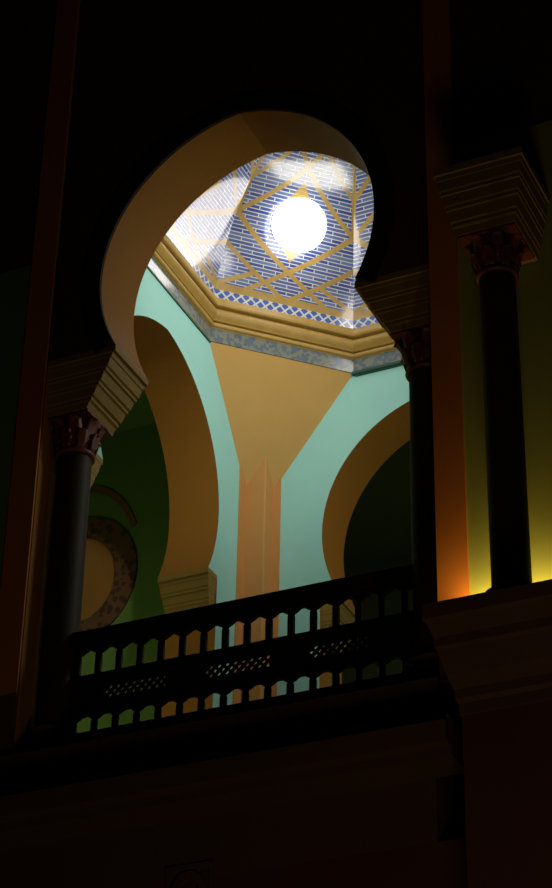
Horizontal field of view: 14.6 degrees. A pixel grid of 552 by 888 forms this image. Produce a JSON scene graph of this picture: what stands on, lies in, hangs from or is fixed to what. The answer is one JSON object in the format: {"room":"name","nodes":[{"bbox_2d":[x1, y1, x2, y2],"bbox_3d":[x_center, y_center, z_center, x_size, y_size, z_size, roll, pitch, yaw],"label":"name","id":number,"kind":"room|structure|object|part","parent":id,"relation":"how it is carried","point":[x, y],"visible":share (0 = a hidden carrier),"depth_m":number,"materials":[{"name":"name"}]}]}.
{"room":"house of worship","nodes":[
{"label":"house of worship","id":0,"kind":"room"},
{"bbox_2d":[114,390,155,432],"bbox_3d":[-4.273,-0.692,21.169,6.242,0.220,3.736,-13,-35,21],"label":"ceiling","id":1,"kind":"structure","parent":0,"point":[141,414],"depth_m":21.53,"materials":[{"name":"green paint"}]},
{"bbox_2d":[97,269,239,716],"bbox_3d":[-1.231,-0.144,19.149,0.509,8.470,3.736,-13,-35,21],"label":"wall","id":2,"kind":"structure","parent":0,"point":[183,391],"depth_m":19.93,"materials":[{"name":"teal paint"}]},
{"bbox_2d":[90,454,102,487],"bbox_3d":[-1.701,0.332,17.691,0.509,0.460,0.181,-13,-35,21],"label":"block","id":3,"kind":"object","parent":2,"relation":"attached to","point":[99,461],"visible":0.15,"depth_m":17.66,"materials":[{"name":"brown stone"}]},
{"bbox_2d":[158,567,216,613],"bbox_3d":[-0.803,1.391,19.331,0.509,0.460,0.181,-13,-35,21],"label":"block","id":4,"kind":"object","parent":2,"relation":"attached to","point":[196,588],"visible":0.68,"depth_m":19.33,"materials":[{"name":"beige stone"}]},
{"bbox_2d":[77,366,409,732],"bbox_3d":[-1.256,1.114,21.131,10.988,8.470,0.509,-13,-35,21],"label":"wall","id":5,"kind":"structure","parent":0,"point":[368,421],"depth_m":20.55,"materials":[{"name":"teal paint"}]},
{"bbox_2d":[80,486,137,630],"bbox_3d":[-1.909,1.173,21.104,1.264,1.760,0.040,-13,-35,21],"label":"roundel","id":6,"kind":"object","parent":5,"relation":"attached to","point":[111,562],"visible":0.44,"depth_m":20.90,"materials":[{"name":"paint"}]},
{"bbox_3d":[-1.907,1.337,21.009,0.800,0.940,0.022,-13,-35,21],"label":"panel","id":7,"kind":"part","parent":6,"relation":"part of","materials":[{"name":"paint"}]},
{"bbox_2d":[210,342,351,486],"bbox_3d":[0.047,-0.231,20.273,1.038,1.410,1.038,-13,-35,21],"label":"pendentive","id":8,"kind":"object","parent":5,"relation":"attached to","point":[274,405],"visible":0.88,"depth_m":20.59,"materials":[{"name":"paint"}]},
{"bbox_2d":[320,601,354,653],"bbox_3d":[0.587,1.687,19.752,0.181,0.460,0.509,-13,-35,21],"label":"block","id":9,"kind":"object","parent":5,"relation":"attached to","point":[347,613],"visible":0.3,"depth_m":19.71,"materials":[{"name":"brown stone"}]},
{"bbox_2d":[0,0,551,887],"bbox_3d":[-0.243,-0.409,15.968,7.400,11.400,0.555,-13,-35,21],"label":"wall","id":10,"kind":"structure","parent":0,"point":[144,69],"depth_m":17.14,"materials":[{"name":"paint"}]},
{"bbox_2d":[0,259,56,742],"bbox_3d":[-2.750,0.522,16.394,2.145,4.200,0.012,-13,-35,21],"label":"trim","id":11,"kind":"structure","parent":10,"relation":"attached to","point":[14,284],"depth_m":16.72,"materials":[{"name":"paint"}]},
{"bbox_2d":[0,0,79,756],"bbox_3d":[-1.843,-1.404,17.129,0.215,8.530,0.031,-13,-35,21],"label":"pilaster","id":12,"kind":"object","parent":10,"relation":"attached to","point":[15,568],"visible":1,"depth_m":16.56,"materials":[{"name":"orange paint"}]},
{"bbox_2d":[165,860,214,887],"bbox_3d":[-0.551,2.825,13.664,0.340,0.340,0.030,-13,-35,21],"label":"round ornament","id":13,"kind":"object","parent":10,"relation":"attached to","point":[184,877],"visible":1,"depth_m":13.70,"materials":[{"name":"stone"}]},
{"bbox_2d":[0,676,455,887],"bbox_3d":[-1.319,2.558,14.434,5.300,1.110,0.400,-13,-35,21],"label":"trim","id":14,"kind":"structure","parent":10,"relation":"attached to","point":[414,813],"depth_m":13.86,"materials":[{"name":"wood"}]},
{"bbox_2d":[0,714,463,849],"bbox_3d":[-1.376,2.393,14.166,5.460,0.260,0.380,-13,-35,21],"label":"trim","id":15,"kind":"structure","parent":10,"relation":"attached to","point":[431,747],"depth_m":13.61,"materials":[{"name":"wood"}]},
{"bbox_2d":[81,92,395,354],"bbox_3d":[-0.310,-1.845,16.582,2.640,2.185,0.030,-13,-35,21],"label":"archivolt","id":16,"kind":"object","parent":10,"relation":"attached to","point":[374,157],"visible":1,"depth_m":16.74,"materials":[{"name":"paint"}]},
{"bbox_2d":[422,0,469,682],"bbox_3d":[1.214,-2.114,15.914,0.215,8.530,0.031,-13,-35,21],"label":"pilaster","id":17,"kind":"object","parent":10,"relation":"attached to","point":[446,359],"visible":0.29,"depth_m":15.07,"materials":[{"name":"orange paint"}]},
{"bbox_2d":[422,579,551,887],"bbox_3d":[1.797,2.249,12.252,1.713,3.000,0.770,-13,-35,21],"label":"pedestal","id":18,"kind":"object","parent":10,"relation":"attached to","point":[494,648],"visible":1,"depth_m":12.71,"materials":[{"name":"wood"}]},
{"bbox_3d":[1.817,1.257,12.882,1.713,0.650,0.770,-13,-35,21],"label":"cap moulding","id":19,"kind":"part","parent":18,"relation":"part of","materials":[{"name":"wood"}]},
{"bbox_2d":[457,221,534,591],"bbox_3d":[1.493,-0.116,14.098,0.426,2.960,0.426,-13,-35,21],"label":"column","id":20,"kind":"structure","parent":18,"relation":"on","point":[496,254],"depth_m":14.09,"materials":[{"name":"stone"}]},
{"bbox_2d":[433,146,549,264],"bbox_3d":[1.511,-1.607,15.015,0.650,0.540,0.595,-13,-35,21],"label":"block","id":21,"kind":"object","parent":20,"relation":"on","point":[502,187],"visible":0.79,"depth_m":14.84,"materials":[{"name":"brown wood"}]},
{"bbox_2d":[454,120,551,594],"bbox_3d":[2.139,-0.614,14.450,1.890,4.200,0.012,-13,-35,21],"label":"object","id":22,"kind":"structure","parent":10,"relation":"attached to","point":[534,285],"depth_m":14.62,"materials":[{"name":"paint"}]},
{"bbox_2d":[342,553,412,683],"bbox_3d":[3.846,2.317,22.862,8.500,8.470,0.200,-13,-35,21],"label":"wall","id":23,"kind":"structure","parent":0,"point":[392,600],"depth_m":24.49,"materials":[{"name":"paint"}]},
{"bbox_2d":[344,440,411,566],"bbox_3d":[3.066,-0.276,22.415,8.500,0.200,3.690,-13,-35,21],"label":"arch opening","id":24,"kind":"structure","parent":0,"point":[379,527],"depth_m":24.00,"materials":[{"name":"paint"}]},
{"bbox_2d":[437,676,465,838],"bbox_3d":[-0.401,4.472,18.258,13.800,0.250,8.651,-13,-35,21],"label":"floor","id":25,"kind":"structure","parent":0,"point":[449,706],"depth_m":14.46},
{"bbox_2d":[18,408,112,752],"bbox_3d":[-1.543,1.050,15.750,0.448,2.800,0.448,-13,-35,21],"label":"column","id":26,"kind":"structure","parent":25,"relation":"on","point":[79,434],"depth_m":15.70,"materials":[{"name":"stone"}]},
{"bbox_2d":[47,344,147,433],"bbox_3d":[-1.381,-0.363,16.574,0.596,0.474,0.535,-13,-35,21],"label":"block","id":27,"kind":"object","parent":26,"relation":"on","point":[107,383],"visible":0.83,"depth_m":16.45,"materials":[{"name":"brown wood"}]},
{"bbox_2d":[68,564,413,742],"bbox_3d":[-0.278,1.525,14.751,2.660,0.970,0.140,-13,-35,21],"label":"balustrade","id":28,"kind":"object","parent":25,"relation":"on","point":[390,637],"visible":0.94,"depth_m":14.74,"materials":[{"name":"brown wood"}]},
{"bbox_2d":[103,673,164,697],"bbox_3d":[-0.982,1.692,15.028,0.522,0.110,0.024,-13,-35,21],"label":"lattice grille","id":29,"kind":"object","parent":28,"relation":"attached to","point":[113,681],"depth_m":15.02,"materials":[{"name":"brown wood"}]},
{"bbox_2d":[204,653,268,678],"bbox_3d":[-0.264,1.526,14.742,0.532,0.110,0.024,-13,-35,21],"label":"lattice grille","id":30,"kind":"object","parent":28,"relation":"attached to","point":[222,660],"depth_m":14.74,"materials":[{"name":"brown wood"}]},
{"bbox_3d":[-0.266,1.852,14.533,2.610,0.184,0.100,-13,-35,21],"label":"rail","id":31,"kind":"part","parent":28,"relation":"part of","materials":[{"name":"brown wood"}]},
{"bbox_3d":[-0.260,1.525,14.741,2.610,0.294,0.076,-13,-35,21],"label":"panel","id":32,"kind":"part","parent":28,"relation":"part of","materials":[{"name":"brown wood"}]},
{"bbox_3d":[-0.252,1.164,14.970,2.610,0.125,0.140,-13,-35,21],"label":"handrail","id":33,"kind":"part","parent":28,"relation":"part of","materials":[{"name":"brown wood"}]},
{"bbox_2d":[308,634,368,658],"bbox_3d":[0.426,1.365,14.468,0.482,0.110,0.024,-13,-35,21],"label":"lattice grille","id":34,"kind":"object","parent":28,"relation":"attached to","point":[327,640],"depth_m":14.46,"materials":[{"name":"brown wood"}]},
{"bbox_2d":[232,459,280,703],"bbox_3d":[-0.185,2.099,19.365,0.290,4.950,0.320,-13,-35,21],"label":"pier","id":35,"kind":"object","parent":25,"relation":"on","point":[259,502],"visible":0.44,"depth_m":20.09,"materials":[{"name":"orange paint"}]},
{"bbox_2d":[390,323,439,683],"bbox_3d":[1.055,0.447,14.718,0.448,2.800,0.448,-13,-35,21],"label":"column","id":36,"kind":"structure","parent":25,"relation":"on","point":[414,344],"depth_m":14.66,"materials":[{"name":"black stone"}]},
{"bbox_2d":[354,264,429,338],"bbox_3d":[0.949,-0.904,15.648,0.596,0.474,0.535,-13,-35,21],"label":"block","id":37,"kind":"object","parent":36,"relation":"on","point":[400,300],"visible":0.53,"depth_m":15.46,"materials":[{"name":"brown wood"}]},
{"bbox_3d":[0.924,-0.644,18.293,4.236,8.470,3.736,-13,-35,21],"label":"wall","id":38,"kind":"structure","parent":0,"visible":0},
{"bbox_2d":[147,235,402,376],"bbox_3d":[0.724,-1.955,19.249,3.973,0.515,3.973,-13,-35,21],"label":"crown molding","id":39,"kind":"structure","parent":38,"relation":"attached to","point":[368,349],"depth_m":20.69,"materials":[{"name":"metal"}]},
{"bbox_2d":[166,151,378,328],"bbox_3d":[0.745,-2.966,19.891,3.844,1.980,3.844,-13,-35,21],"label":"vault","id":40,"kind":"object","parent":39,"relation":"on","point":[225,234],"visible":0.09,"depth_m":21.03,"materials":[{"name":"tile"}]},
{"bbox_2d":[271,197,326,251],"bbox_3d":[0.226,-2.138,21.023,0.535,0.543,0.535,-13,-35,21],"label":"globe lamp","id":41,"kind":"object","parent":40,"relation":"attached to","point":[299,224],"visible":1,"depth_m":20.83,"materials":[{"name":"white glass"}]}
]}

